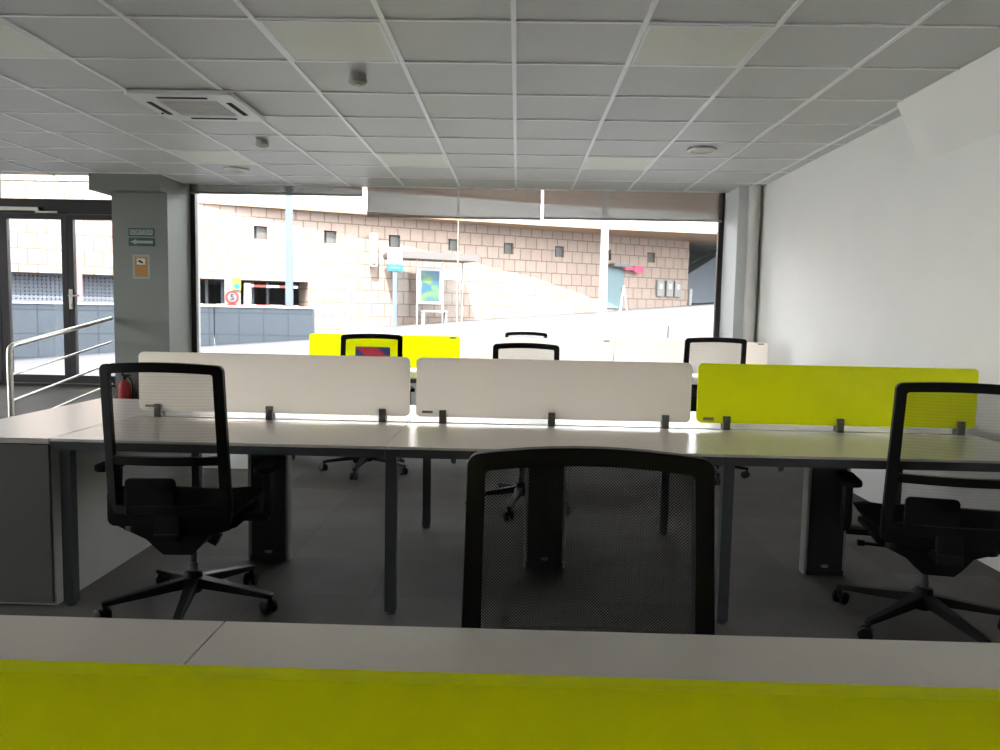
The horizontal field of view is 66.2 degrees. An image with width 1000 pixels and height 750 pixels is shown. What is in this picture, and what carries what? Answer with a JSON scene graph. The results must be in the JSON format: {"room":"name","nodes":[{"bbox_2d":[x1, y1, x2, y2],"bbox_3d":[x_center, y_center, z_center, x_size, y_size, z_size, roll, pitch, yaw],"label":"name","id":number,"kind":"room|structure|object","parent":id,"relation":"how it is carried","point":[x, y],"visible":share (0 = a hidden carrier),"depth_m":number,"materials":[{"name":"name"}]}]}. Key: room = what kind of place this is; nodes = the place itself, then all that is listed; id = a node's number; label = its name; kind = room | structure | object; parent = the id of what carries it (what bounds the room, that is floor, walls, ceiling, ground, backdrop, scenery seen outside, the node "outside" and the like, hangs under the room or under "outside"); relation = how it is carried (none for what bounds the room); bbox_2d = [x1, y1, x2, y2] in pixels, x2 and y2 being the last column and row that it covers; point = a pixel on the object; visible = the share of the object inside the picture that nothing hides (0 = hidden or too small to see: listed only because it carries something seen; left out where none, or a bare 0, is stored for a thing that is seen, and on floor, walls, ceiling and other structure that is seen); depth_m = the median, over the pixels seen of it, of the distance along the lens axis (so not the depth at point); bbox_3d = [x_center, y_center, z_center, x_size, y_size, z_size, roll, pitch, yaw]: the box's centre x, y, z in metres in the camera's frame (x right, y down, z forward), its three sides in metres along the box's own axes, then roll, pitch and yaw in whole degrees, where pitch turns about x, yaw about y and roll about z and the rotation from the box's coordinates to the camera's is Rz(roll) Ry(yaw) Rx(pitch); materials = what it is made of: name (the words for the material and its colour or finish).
{"room":"open-plan office","nodes":[
{"label":"open-plan office","id":0,"kind":"room"},
{"bbox_2d":[0,385,115,418],"bbox_3d":[-5.975,0.365,7.653,3.730,0.350,2.320,1,5,1],"label":"floor","id":1,"kind":"structure","parent":0,"point":[51,397],"depth_m":8.13,"materials":[{"name":"carpet"}]},
{"bbox_2d":[6,317,112,416],"bbox_3d":[-4.120,0.019,7.286,0.048,1.132,1.657,1,5,1],"label":"handrail","id":2,"kind":"object","parent":1,"relation":"on","point":[9,355],"visible":0.88,"depth_m":6.85,"materials":[{"name":"metal"}]},
{"bbox_2d":[111,192,200,398],"bbox_3d":[-3.752,-0.948,8.438,0.585,2.883,0.800,1,5,1],"label":"column","id":3,"kind":"structure","parent":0,"point":[154,314],"depth_m":8.06,"materials":[{"name":"paint"}]},
{"bbox_2d":[118,373,132,398],"bbox_3d":[-3.932,0.184,8.046,0.135,0.445,0.171,-2,6,-35],"label":"fire extinguisher","id":4,"kind":"object","parent":3,"relation":"attached to","point":[125,388],"visible":0.71,"depth_m":8.01,"materials":[{"name":"red paint"}]},
{"bbox_2d":[132,254,149,278],"bbox_3d":[-3.750,-1.132,8.018,0.180,0.250,0.006,1,5,1],"label":"notice","id":5,"kind":"object","parent":3,"relation":"attached to","point":[141,263],"visible":1,"depth_m":8.02,"materials":[{"name":"paper"}]},
{"bbox_2d":[137,258,144,264],"bbox_3d":[-3.749,-1.184,8.012,0.090,0.065,0.001,1,5,1],"label":"picture","id":6,"kind":"object","parent":5,"relation":"attached to","point":[140,261],"depth_m":8.01,"materials":[{"name":"paper"}]},
{"bbox_2d":[128,228,154,236],"bbox_3d":[-3.733,-1.486,7.986,0.270,0.084,0.012,1,5,1],"label":"exit sign","id":7,"kind":"object","parent":3,"relation":"attached to","point":[148,232],"visible":1,"depth_m":7.98,"materials":[{"name":"plastic"}]},
{"bbox_2d":[129,238,154,245],"bbox_3d":[-3.735,-1.386,7.995,0.270,0.084,0.010,1,5,1],"label":"arrow sign","id":8,"kind":"object","parent":3,"relation":"attached to","point":[132,241],"visible":1,"depth_m":7.99,"materials":[{"name":"plastic"}]},
{"bbox_2d":[88,173,198,203],"bbox_3d":[-3.801,-2.008,8.266,0.730,0.183,0.970,1,5,1],"label":"trim","id":9,"kind":"structure","parent":3,"relation":"attached to","point":[105,183],"depth_m":7.79,"materials":[{"name":"paint"}]},
{"bbox_2d":[410,383,415,404],"bbox_3d":[-0.529,0.223,8.772,5.895,0.620,0.180,1,5,1],"label":"wall","id":10,"kind":"structure","parent":0,"point":[413,394],"depth_m":8.69,"materials":[{"name":"white paint"}]},
{"bbox_2d":[190,192,724,352],"bbox_3d":[-0.504,-1.162,8.537,5.895,2.180,0.060,1,5,1],"label":"window","id":11,"kind":"structure","parent":10,"relation":"in","point":[193,203],"depth_m":8.53,"materials":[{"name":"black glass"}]},
{"bbox_2d":[190,184,362,196],"bbox_3d":[-2.456,-2.104,8.413,1.908,0.259,0.020,1,5,1],"label":"roller blind","id":12,"kind":"object","parent":11,"relation":"attached to","point":[194,188],"visible":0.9,"depth_m":8.42,"materials":[{"name":"grey"}]},
{"bbox_2d":[367,187,540,219],"bbox_3d":[-0.503,-1.951,8.381,1.904,0.482,0.020,1,5,1],"label":"roller blind","id":13,"kind":"object","parent":11,"relation":"attached to","point":[373,194],"visible":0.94,"depth_m":8.39,"materials":[{"name":"grey"}]},
{"bbox_2d":[543,190,722,221],"bbox_3d":[1.447,-1.915,8.340,1.938,0.472,0.020,1,5,1],"label":"roller blind","id":14,"kind":"object","parent":11,"relation":"attached to","point":[715,209],"visible":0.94,"depth_m":8.34,"materials":[{"name":"grey"}]},
{"bbox_2d":[0,0,999,191],"bbox_3d":[-2.621,-1.629,2.158,10.600,0.142,12.450,1,5,1],"label":"ceiling","id":15,"kind":"structure","parent":0,"point":[75,37],"depth_m":4.53,"materials":[{"name":"tile"}]},
{"bbox_2d":[0,21,65,57],"bbox_3d":[-2.630,-1.693,3.855,0.570,0.008,0.576,1,5,1],"label":"recessed light","id":16,"kind":"object","parent":15,"relation":"in","point":[13,43],"visible":1,"depth_m":3.97,"materials":[{"name":"plastic"}]},
{"bbox_2d":[124,89,264,121],"bbox_3d":[-1.978,-1.760,5.038,0.670,0.034,0.670,1,5,1],"label":"air conditioner","id":17,"kind":"object","parent":15,"relation":"attached to","point":[176,105],"visible":1,"depth_m":4.95,"materials":[{"name":"plastic"}]},
{"bbox_2d":[158,100,235,115],"bbox_3d":[-1.978,-1.763,5.038,0.380,0.026,0.380,1,5,1],"label":"grille","id":18,"kind":"object","parent":17,"relation":"attached to","point":[179,107],"depth_m":5.03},
{"bbox_2d":[167,150,254,164],"bbox_3d":[-2.562,-1.940,6.844,0.570,0.008,0.576,1,5,1],"label":"recessed light","id":19,"kind":"object","parent":15,"relation":"in","point":[196,157],"visible":1,"depth_m":6.82,"materials":[{"name":"plastic"}]},
{"bbox_2d":[223,167,248,172],"bbox_3d":[-2.554,-1.980,7.422,0.236,0.016,0.236,1,5,1],"label":"recessed light","id":20,"kind":"object","parent":15,"relation":"in","point":[229,169],"visible":1,"depth_m":7.39,"materials":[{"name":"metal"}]},
{"bbox_2d":[256,139,268,148],"bbox_3d":[-1.885,-1.832,6.084,0.104,0.063,0.104,1,5,1],"label":"smoke detector","id":21,"kind":"object","parent":15,"relation":"attached to","point":[261,143],"visible":1,"depth_m":6.05,"materials":[{"name":"plastic"}]},
{"bbox_2d":[257,20,398,62],"bbox_3d":[-0.830,-1.655,3.817,0.570,0.008,0.576,1,5,1],"label":"recessed light","id":22,"kind":"object","parent":15,"relation":"in","point":[301,40],"visible":1,"depth_m":3.78,"materials":[{"name":"plastic"}]},
{"bbox_2d":[348,72,366,86],"bbox_3d":[-0.804,-1.666,4.337,0.104,0.063,0.104,1,5,1],"label":"smoke detector","id":23,"kind":"object","parent":15,"relation":"attached to","point":[357,79],"visible":1,"depth_m":4.30,"materials":[{"name":"plastic"}]},
{"bbox_2d":[377,154,448,167],"bbox_3d":[-0.762,-1.902,6.806,0.570,0.008,0.576,1,5,1],"label":"recessed light","id":24,"kind":"object","parent":15,"relation":"in","point":[391,160],"visible":1,"depth_m":6.79,"materials":[{"name":"plastic"}]},
{"bbox_2d":[0,0,999,192],"bbox_3d":[-2.688,-1.550,2.072,10.474,0.012,12.638,1,5,1],"label":"grid","id":25,"kind":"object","parent":15,"relation":"attached to","point":[381,18],"depth_m":4.70,"materials":[{"name":"metal"}]},
{"bbox_2d":[582,157,655,170],"bbox_3d":[1.037,-1.863,6.769,0.570,0.008,0.576,1,5,1],"label":"recessed light","id":26,"kind":"object","parent":15,"relation":"in","point":[592,163],"visible":1,"depth_m":6.75,"materials":[{"name":"plastic"}]},
{"bbox_2d":[630,24,773,66],"bbox_3d":[0.969,-1.616,3.780,0.570,0.008,0.576,1,5,1],"label":"recessed light","id":27,"kind":"object","parent":15,"relation":"in","point":[660,45],"visible":1,"depth_m":3.75,"materials":[{"name":"plastic"}]},
{"bbox_2d":[687,147,716,153],"bbox_3d":[1.613,-1.791,6.128,0.236,0.016,0.236,1,5,1],"label":"recessed light","id":28,"kind":"object","parent":15,"relation":"in","point":[695,150],"visible":1,"depth_m":6.10,"materials":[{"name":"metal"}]},
{"bbox_2d":[0,456,999,642],"bbox_3d":[-2.671,1.109,2.561,10.600,0.200,12.800,1,5,1],"label":"floor","id":29,"kind":"structure","parent":0,"point":[335,571],"depth_m":3.78,"materials":[{"name":"carpet"}]},
{"bbox_2d":[0,398,191,604],"bbox_3d":[-2.106,0.554,3.857,0.532,0.714,1.370,1,5,1],"label":"base cabinet","id":30,"kind":"object","parent":29,"relation":"on","point":[31,563],"visible":0.59,"depth_m":3.22,"materials":[{"name":"white laminate"}]},
{"bbox_2d":[0,615,223,664],"bbox_3d":[-1.200,0.845,0.566,1.375,0.714,1.675,1,5,1],"label":"desk","id":31,"kind":"object","parent":29,"relation":"on","point":[41,638],"visible":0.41,"depth_m":1.27,"materials":[{"name":"white laminate"}]},
{"bbox_2d":[92,362,282,619],"bbox_3d":[-1.271,0.457,3.149,0.711,1.056,0.689,1,5,-2],"label":"office chair","id":32,"kind":"object","parent":29,"relation":"on","point":[176,520],"visible":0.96,"depth_m":2.94,"materials":[{"name":"black plastic"}]},
{"bbox_2d":[202,453,247,468],"bbox_3d":[-2.039,0.310,6.806,0.532,0.714,1.720,1,5,1],"label":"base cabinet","id":33,"kind":"object","parent":29,"relation":"on","point":[237,461],"visible":0.02,"depth_m":5.97,"materials":[{"name":"white laminate"}]},
{"bbox_2d":[49,405,416,605],"bbox_3d":[-1.149,0.574,3.837,1.375,0.714,1.370,1,5,1],"label":"desk","id":34,"kind":"object","parent":29,"relation":"on","point":[284,436],"visible":0.71,"depth_m":3.36,"materials":[{"name":"white laminate"}]},
{"bbox_2d":[49,416,406,448],"bbox_3d":[-1.151,0.253,3.459,1.375,0.012,0.669,1,5,1],"label":"countertop","id":35,"kind":"structure","parent":34,"relation":"on","point":[133,429],"depth_m":3.36,"materials":[{"name":"white laminate"}]},
{"bbox_2d":[138,352,409,421],"bbox_3d":[-1.116,0.059,3.792,1.345,0.322,0.056,1,5,1],"label":"divider","id":36,"kind":"object","parent":34,"relation":"on","point":[269,384],"visible":1,"depth_m":3.78,"materials":[{"name":"fabric"}]},
{"bbox_2d":[135,405,416,422],"bbox_3d":[-1.135,0.196,4.157,1.375,0.012,0.669,1,5,1],"label":"countertop","id":37,"kind":"structure","parent":34,"relation":"on","point":[182,414],"depth_m":3.91,"materials":[{"name":"white laminate"}]},
{"bbox_2d":[292,368,415,459],"bbox_3d":[-1.078,0.313,6.986,1.375,0.714,1.320,1,5,1],"label":"desk","id":38,"kind":"object","parent":29,"relation":"on","point":[412,370],"visible":0.02,"depth_m":6.40,"materials":[{"name":"white laminate"}]},
{"bbox_2d":[355,346,389,356],"bbox_3d":[-1.107,-0.119,6.486,0.304,0.230,0.254,2,5,5],"label":"laptop","id":39,"kind":"object","parent":38,"relation":"on","point":[359,350],"visible":0.21,"depth_m":6.59,"materials":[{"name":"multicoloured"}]},
{"bbox_2d":[309,333,459,367],"bbox_3d":[-1.044,-0.202,6.940,1.365,0.322,0.056,1,5,1],"label":"divider","id":40,"kind":"object","parent":38,"relation":"on","point":[415,347],"visible":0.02,"depth_m":6.93,"materials":[{"name":"plastic"}]},
{"bbox_2d":[410,371,415,378],"bbox_3d":[-1.079,-0.008,6.620,1.375,0.012,0.644,1,5,1],"label":"countertop","id":41,"kind":"structure","parent":38,"relation":"on","point":[412,373],"depth_m":6.53,"materials":[{"name":"white laminate"}]},
{"bbox_2d":[319,334,414,479],"bbox_3d":[-1.040,0.210,5.987,0.729,1.086,0.708,0,5,-15],"label":"office chair","id":42,"kind":"object","parent":29,"relation":"on","point":[359,461],"visible":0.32,"depth_m":5.73,"materials":[{"name":"black plastic"}]},
{"bbox_2d":[465,343,570,519],"bbox_3d":[0.141,0.334,4.957,0.706,1.057,0.696,2,5,5],"label":"office chair","id":43,"kind":"object","parent":29,"relation":"on","point":[496,347],"visible":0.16,"depth_m":5.18,"materials":[{"name":"black plastic"}]},
{"bbox_2d":[505,332,547,337],"bbox_3d":[0.261,0.088,7.944,0.713,1.056,0.700,1,5,1],"label":"office chair","id":44,"kind":"object","parent":29,"relation":"on","point":[507,334],"visible":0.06,"depth_m":8.18,"materials":[{"name":"black plastic"}]},
{"bbox_2d":[384,414,724,614],"bbox_3d":[0.227,0.603,3.808,1.375,0.714,1.370,1,5,1],"label":"desk","id":45,"kind":"object","parent":29,"relation":"on","point":[423,437],"visible":0.75,"depth_m":3.46,"materials":[{"name":"white laminate"}]},
{"bbox_2d":[409,414,686,428],"bbox_3d":[0.242,0.225,4.129,1.375,0.012,0.669,1,5,1],"label":"countertop","id":46,"kind":"structure","parent":45,"relation":"on","point":[416,419],"depth_m":3.88,"materials":[{"name":"white laminate"}]},
{"bbox_2d":[416,357,691,428],"bbox_3d":[0.261,0.088,3.763,1.345,0.322,0.056,1,5,1],"label":"divider","id":47,"kind":"object","parent":45,"relation":"on","point":[551,390],"visible":1,"depth_m":3.75,"materials":[{"name":"fabric"}]},
{"bbox_2d":[384,423,724,456],"bbox_3d":[0.226,0.282,3.430,1.375,0.012,0.669,1,5,1],"label":"countertop","id":48,"kind":"structure","parent":45,"relation":"on","point":[413,436],"depth_m":3.38,"materials":[{"name":"white laminate"}]},
{"bbox_2d":[461,446,714,634],"bbox_3d":[0.160,0.671,1.245,0.706,1.001,0.696,1,5,1],"label":"office chair","id":49,"kind":"object","parent":29,"relation":"on","point":[702,472],"visible":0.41,"depth_m":1.51,"materials":[{"name":"black plastic"}]},
{"bbox_2d":[185,621,999,688],"bbox_3d":[0.176,0.874,0.537,1.375,0.714,1.675,1,5,1],"label":"desk","id":50,"kind":"object","parent":29,"relation":"on","point":[245,644],"visible":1,"depth_m":1.25,"materials":[{"name":"white laminate"}]},
{"bbox_2d":[0,659,999,749],"bbox_3d":[0.186,0.358,0.494,1.365,0.322,0.056,1,5,1],"label":"divider","id":51,"kind":"object","parent":50,"relation":"on","point":[45,705],"visible":1,"depth_m":0.48,"materials":[{"name":"fabric"}]},
{"bbox_2d":[683,337,749,484],"bbox_3d":[1.622,0.249,6.025,0.710,1.106,0.687,1,5,4],"label":"office chair","id":52,"kind":"object","parent":29,"relation":"on","point":[745,474],"visible":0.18,"depth_m":5.73,"materials":[{"name":"black plastic"}]},
{"bbox_2d":[691,374,783,471],"bbox_3d":[1.675,0.372,6.928,1.375,0.714,1.320,1,5,1],"label":"desk","id":53,"kind":"object","parent":29,"relation":"on","point":[694,376],"visible":0.05,"depth_m":6.84,"materials":[{"name":"white laminate"}]},
{"bbox_2d":[614,340,767,373],"bbox_3d":[1.708,-0.143,6.883,1.370,0.322,0.056,1,5,1],"label":"divider","id":54,"kind":"object","parent":53,"relation":"on","point":[624,350],"visible":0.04,"depth_m":6.87,"materials":[{"name":"white plastic"}]},
{"bbox_2d":[692,378,697,383],"bbox_3d":[1.674,0.050,6.562,1.375,0.012,0.644,1,5,1],"label":"countertop","id":55,"kind":"structure","parent":53,"relation":"on","point":[694,380],"depth_m":6.53,"materials":[{"name":"white laminate"}]},
{"bbox_2d":[658,411,999,623],"bbox_3d":[1.603,0.632,3.780,1.375,0.714,1.370,1,5,1],"label":"desk","id":56,"kind":"object","parent":29,"relation":"on","point":[822,451],"visible":0.7,"depth_m":3.44,"materials":[{"name":"white laminate"}]},
{"bbox_2d":[679,411,969,434],"bbox_3d":[1.618,0.254,4.100,1.375,0.012,0.669,1,5,1],"label":"countertop","id":57,"kind":"structure","parent":56,"relation":"on","point":[692,423],"depth_m":3.86,"materials":[{"name":"white laminate"}]},
{"bbox_2d":[696,363,978,434],"bbox_3d":[1.637,0.117,3.734,1.345,0.322,0.056,1,5,1],"label":"divider","id":58,"kind":"object","parent":56,"relation":"on","point":[838,397],"visible":1,"depth_m":3.73,"materials":[{"name":"fabric"}]},
{"bbox_2d":[689,429,999,463],"bbox_3d":[1.602,0.312,3.401,1.375,0.012,0.669,1,5,1],"label":"countertop","id":59,"kind":"structure","parent":56,"relation":"on","point":[733,443],"depth_m":3.33,"materials":[{"name":"white laminate"}]},
{"bbox_2d":[832,382,999,642],"bbox_3d":[1.762,0.524,3.141,0.710,1.041,0.701,2,5,13],"label":"office chair","id":60,"kind":"object","parent":29,"relation":"on","point":[937,536],"visible":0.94,"depth_m":2.93,"materials":[{"name":"black plastic"}]},
{"bbox_3d":[0.298,0.343,6.957,1.375,0.714,1.320,1,5,1],"label":"desk","id":61,"kind":"object","parent":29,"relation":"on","visible":0},
{"bbox_2d":[461,336,613,360],"bbox_3d":[0.332,-0.172,6.912,1.370,0.322,0.056,1,5,1],"label":"divider","id":62,"kind":"object","parent":61,"relation":"on","point":[471,347],"visible":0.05,"depth_m":6.90,"materials":[{"name":"white plastic"}]},
{"bbox_2d":[719,186,761,341],"bbox_3d":[2.575,-0.815,8.320,0.284,2.883,0.770,1,5,1],"label":"wall","id":63,"kind":"structure","parent":0,"point":[737,199],"depth_m":7.96,"materials":[{"name":"white paint"}]},
{"bbox_2d":[743,185,760,341],"bbox_3d":[2.565,-0.631,7.889,0.111,2.588,0.111,1,5,1],"label":"drain pipe","id":64,"kind":"object","parent":63,"relation":"attached to","point":[754,190],"visible":0.66,"depth_m":7.80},
{"bbox_2d":[755,116,999,571],"bbox_3d":[2.629,-0.240,2.329,0.200,2.733,12.800,1,5,1],"label":"wall","id":65,"kind":"structure","parent":0,"point":[872,253],"depth_m":5.10,"materials":[{"name":"paint"}]},
{"bbox_2d":[896,47,999,161],"bbox_3d":[2.423,-1.115,0.299,0.184,0.373,8.890,1,5,1],"label":"trim","id":66,"kind":"structure","parent":65,"relation":"attached to","point":[961,109],"depth_m":4.21,"materials":[{"name":"paint"}]},
{"bbox_3d":[-2.497,-3.952,8.111,10.900,3.627,0.900,1,5,1],"label":"wall","id":67,"kind":"structure","parent":0,"visible":0},
{"bbox_2d":[0,213,70,382],"bbox_3d":[-5.205,-0.854,8.611,0.767,1.880,0.055,1,5,1],"label":"door","id":68,"kind":"structure","parent":67,"relation":"in","point":[5,254],"depth_m":8.59,"materials":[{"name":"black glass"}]},
{"bbox_2d":[0,206,57,212],"bbox_3d":[-5.326,-1.829,8.478,0.880,0.060,0.045,1,5,1],"label":"door closer","id":69,"kind":"object","parent":68,"relation":"attached to","point":[10,208],"depth_m":8.46,"materials":[{"name":"metal"}]},
{"bbox_2d":[0,174,115,386],"bbox_3d":[-5.889,-1.123,8.612,3.820,2.480,0.080,1,5,1],"label":"door frame","id":70,"kind":"structure","parent":67,"relation":"attached to","point":[63,206],"depth_m":8.49,"materials":[{"name":"grey metal"}]},
{"bbox_2d":[67,214,115,383],"bbox_3d":[-4.435,-0.835,8.563,0.769,1.880,0.120,1,5,1],"label":"door","id":71,"kind":"structure","parent":67,"relation":"in","point":[71,226],"depth_m":8.57,"materials":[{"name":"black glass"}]},
{"label":"outside","id":72,"kind":"structure","parent":0,"visible":0},
{"bbox_2d":[14,302,713,375],"bbox_3d":[8.496,-3.261,44.110,105.000,10.515,71.180,1,5,1],"label":"street","id":73,"kind":"structure","parent":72,"point":[695,320],"depth_m":17.59,"materials":[{"name":"concrete"}]},
{"bbox_2d":[76,227,111,301],"bbox_3d":[-11.002,-2.405,23.231,3.192,4.017,0.161,-1,5,-28],"label":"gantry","id":74,"kind":"object","parent":73,"relation":"on","point":[78,238],"visible":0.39,"depth_m":22.39,"materials":[{"name":"metal"}]},
{"bbox_2d":[12,301,213,358],"bbox_3d":[-11.530,-0.296,17.481,9.426,2.785,0.310,-1,5,-26],"label":"wall","id":75,"kind":"structure","parent":73,"relation":"on","point":[31,319],"depth_m":17.89,"materials":[{"name":"white stone"}]},
{"bbox_2d":[11,275,298,332],"bbox_3d":[-24.061,-0.944,24.654,35.000,5.400,9.200,-1,5,-28],"label":"wall","id":76,"kind":"structure","parent":73,"relation":"on","point":[276,295],"depth_m":34.82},
{"bbox_2d":[205,280,268,304],"bbox_3d":[-10.409,-1.924,28.781,3.400,3.200,0.100,-1,5,-28],"label":"railing","id":77,"kind":"object","parent":76,"relation":"attached to","point":[206,281],"visible":0.11,"depth_m":28.67,"materials":[{"name":"metal"}]},
{"bbox_2d":[224,277,240,305],"bbox_3d":[-8.977,-2.276,25.775,0.520,2.024,0.130,-1,5,-28],"label":"traffic sign","id":78,"kind":"object","parent":73,"relation":"on","point":[232,285],"visible":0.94,"depth_m":25.70,"materials":[{"name":"grey metal"}]},
{"bbox_2d":[200,304,298,306],"bbox_3d":[-9.333,-1.784,26.866,4.520,1.480,0.200,-1,5,-28],"label":"barrier","id":79,"kind":"object","parent":73,"relation":"on","point":[200,304],"visible":0.11,"depth_m":27.09,"materials":[{"name":"grey metal"}]},
{"bbox_2d":[213,305,314,344],"bbox_3d":[-6.003,-0.363,19.577,2.490,2.785,0.310,1,5,0],"label":"wall","id":80,"kind":"structure","parent":73,"relation":"on","point":[234,324],"depth_m":19.38,"materials":[{"name":"white stone"}]},
{"bbox_2d":[243,283,297,304],"bbox_3d":[-8.329,-2.214,27.936,1.920,2.200,0.200,-1,5,-28],"label":"barrier","id":81,"kind":"object","parent":73,"relation":"on","point":[246,286],"visible":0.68,"depth_m":27.43,"materials":[{"name":"grey metal"}]},
{"bbox_2d":[285,188,292,306],"bbox_3d":[-5.309,-4.496,20.224,0.890,7.120,0.380,1,5,1],"label":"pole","id":82,"kind":"object","parent":73,"relation":"on","point":[288,198],"visible":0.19,"depth_m":20.26,"materials":[{"name":"metal"}]},
{"bbox_2d":[1,174,717,330],"bbox_3d":[-2.253,-3.495,31.487,80.000,10.200,1.401,-1,5,-28],"label":"wall","id":83,"kind":"structure","parent":73,"relation":"on","point":[519,272],"depth_m":29.20,"materials":[{"name":"beige stone"}]},
{"bbox_2d":[256,227,265,238],"bbox_3d":[-8.517,-5.061,27.369,0.335,0.420,0.049,-1,5,-28],"label":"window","id":84,"kind":"structure","parent":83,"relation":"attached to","point":[260,231],"depth_m":27.34,"materials":[{"name":"glass"}]},
{"bbox_2d":[326,231,334,243],"bbox_3d":[-6.305,-5.117,28.554,0.335,0.420,0.049,-1,5,-28],"label":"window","id":85,"kind":"structure","parent":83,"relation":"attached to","point":[330,235],"depth_m":28.53,"materials":[{"name":"glass"}]},
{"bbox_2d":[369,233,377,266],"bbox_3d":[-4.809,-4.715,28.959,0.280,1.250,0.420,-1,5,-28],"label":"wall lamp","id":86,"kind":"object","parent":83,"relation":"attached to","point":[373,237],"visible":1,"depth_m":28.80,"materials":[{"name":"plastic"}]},
{"bbox_2d":[390,236,398,246],"bbox_3d":[-4.094,-5.172,29.740,0.335,0.420,0.049,-1,5,-28],"label":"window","id":87,"kind":"structure","parent":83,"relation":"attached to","point":[394,240],"depth_m":29.72,"materials":[{"name":"glass"}]},
{"bbox_2d":[449,240,456,250],"bbox_3d":[-1.883,-5.228,30.925,0.335,0.420,0.049,-1,5,-28],"label":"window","id":88,"kind":"structure","parent":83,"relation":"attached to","point":[452,243],"depth_m":30.90,"materials":[{"name":"glass"}]},
{"bbox_2d":[199,184,717,231],"bbox_3d":[9.765,-6.462,32.325,41.900,0.760,8.000,-1,5,-28],"label":"wall","id":89,"kind":"structure","parent":83,"relation":"attached to","point":[353,203],"depth_m":28.22,"materials":[{"name":"paint"}]},
{"bbox_2d":[199,200,716,243],"bbox_3d":[9.752,-6.034,32.370,41.900,0.100,7.980,-1,5,-28],"label":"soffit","id":90,"kind":"structure","parent":89,"relation":"attached to","point":[664,234],"depth_m":31.55,"materials":[{"name":"paint"}]},
{"bbox_2d":[504,243,511,253],"bbox_3d":[0.328,-5.283,32.111,0.335,0.420,0.049,-1,5,-28],"label":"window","id":91,"kind":"structure","parent":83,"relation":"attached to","point":[507,246],"depth_m":32.09,"materials":[{"name":"glass"}]},
{"bbox_2d":[555,247,561,256],"bbox_3d":[2.540,-5.338,33.297,0.335,0.420,0.049,-1,5,-28],"label":"shutter","id":92,"kind":"object","parent":83,"relation":"attached to","point":[558,250],"depth_m":33.27,"materials":[{"name":"metal"}]},
{"bbox_2d":[607,263,629,308],"bbox_3d":[5.297,-3.983,34.424,0.920,1.980,0.500,-1,5,-28],"label":"metal door","id":93,"kind":"structure","parent":83,"relation":"in","point":[615,283],"depth_m":34.56,"materials":[{"name":"metal"}]},
{"bbox_2d":[624,266,643,272],"bbox_3d":[5.980,-4.792,34.774,1.070,0.300,0.400,-1,5,-28],"label":"sign","id":94,"kind":"object","parent":83,"relation":"attached to","point":[636,269],"visible":1,"depth_m":34.66,"materials":[{"name":"pink metal"}]},
{"bbox_2d":[647,253,652,262],"bbox_3d":[6.962,-5.449,35.668,0.335,0.420,0.049,-1,5,-28],"label":"shutter","id":95,"kind":"object","parent":83,"relation":"attached to","point":[649,255],"depth_m":35.65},
{"bbox_2d":[655,280,663,296],"bbox_3d":[7.463,-4.039,35.779,0.400,0.750,0.160,-1,5,-28],"label":"meter box","id":96,"kind":"object","parent":83,"relation":"attached to","point":[659,283],"visible":1,"depth_m":35.70,"materials":[{"name":"metal"}]},
{"bbox_2d":[665,281,673,296],"bbox_3d":[7.948,-4.051,36.039,0.400,0.750,0.160,-1,5,-28],"label":"meter box","id":97,"kind":"object","parent":83,"relation":"attached to","point":[668,284],"visible":1,"depth_m":35.96,"materials":[{"name":"metal"}]},
{"bbox_2d":[673,281,681,296],"bbox_3d":[8.388,-4.062,36.276,0.400,0.750,0.160,-1,5,-28],"label":"meter box","id":98,"kind":"object","parent":83,"relation":"attached to","point":[677,286],"visible":1,"depth_m":36.20,"materials":[{"name":"metal"}]},
{"bbox_2d":[689,244,716,262],"bbox_3d":[19.554,-5.291,46.139,27.650,8.200,4.000,-1,5,-28],"label":"wall","id":99,"kind":"structure","parent":83,"relation":"attached to","point":[695,251],"depth_m":41.94,"materials":[{"name":"concrete"}]},
{"bbox_2d":[689,251,715,264],"bbox_3d":[10.252,-5.527,40.538,5.355,3.236,0.082,-1,5,-28],"label":"stair rail","id":100,"kind":"object","parent":99,"relation":"on","point":[714,251],"visible":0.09,"depth_m":40.71,"materials":[{"name":"grey metal"}]},
{"bbox_2d":[387,248,402,327],"bbox_3d":[-3.531,-2.905,25.732,0.520,2.660,0.115,0,5,-16],"label":"bus stop sign","id":101,"kind":"object","parent":73,"relation":"on","point":[394,264],"visible":0.96,"depth_m":25.66,"materials":[{"name":"metal"}]},
{"bbox_2d":[383,251,479,324],"bbox_3d":[-2.612,-3.152,29.069,3.360,2.856,1.470,-1,5,-22],"label":"bus shelter","id":102,"kind":"object","parent":73,"relation":"on","point":[429,281],"visible":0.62,"depth_m":28.80,"materials":[{"name":"grey metal"}]},
{"bbox_2d":[421,271,438,300],"bbox_3d":[-2.627,-3.347,28.879,0.714,1.134,0.010,-1,5,-22],"label":"poster","id":103,"kind":"object","parent":102,"relation":"attached to","point":[429,279],"depth_m":28.87,"materials":[{"name":"paper"}]},
{"bbox_2d":[594,193,610,314],"bbox_3d":[3.948,-6.178,27.001,0.960,8.120,0.520,1,5,1],"label":"column","id":104,"kind":"structure","parent":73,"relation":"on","point":[603,279],"depth_m":27.09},
{"bbox_2d":[618,286,627,312],"bbox_3d":[4.472,-2.759,28.102,0.378,1.015,0.308,-1,5,-28],"label":"sign","id":105,"kind":"object","parent":73,"relation":"on","point":[623,288],"visible":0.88,"depth_m":27.95,"materials":[{"name":"metal"}]},
{"bbox_2d":[687,288,692,304],"bbox_3d":[9.214,-3.809,37.214,0.260,0.820,0.254,1,5,1],"label":"bollard","id":106,"kind":"object","parent":73,"relation":"on","point":[690,290],"visible":0.98,"depth_m":37.14,"materials":[{"name":"metal"}]},
{"bbox_2d":[687,251,715,302],"bbox_3d":[9.837,-5.424,41.236,5.400,3.100,1.400,-1,5,-28],"label":"wall","id":107,"kind":"structure","parent":73,"relation":"on","point":[701,274],"depth_m":41.12,"materials":[{"name":"paint"}]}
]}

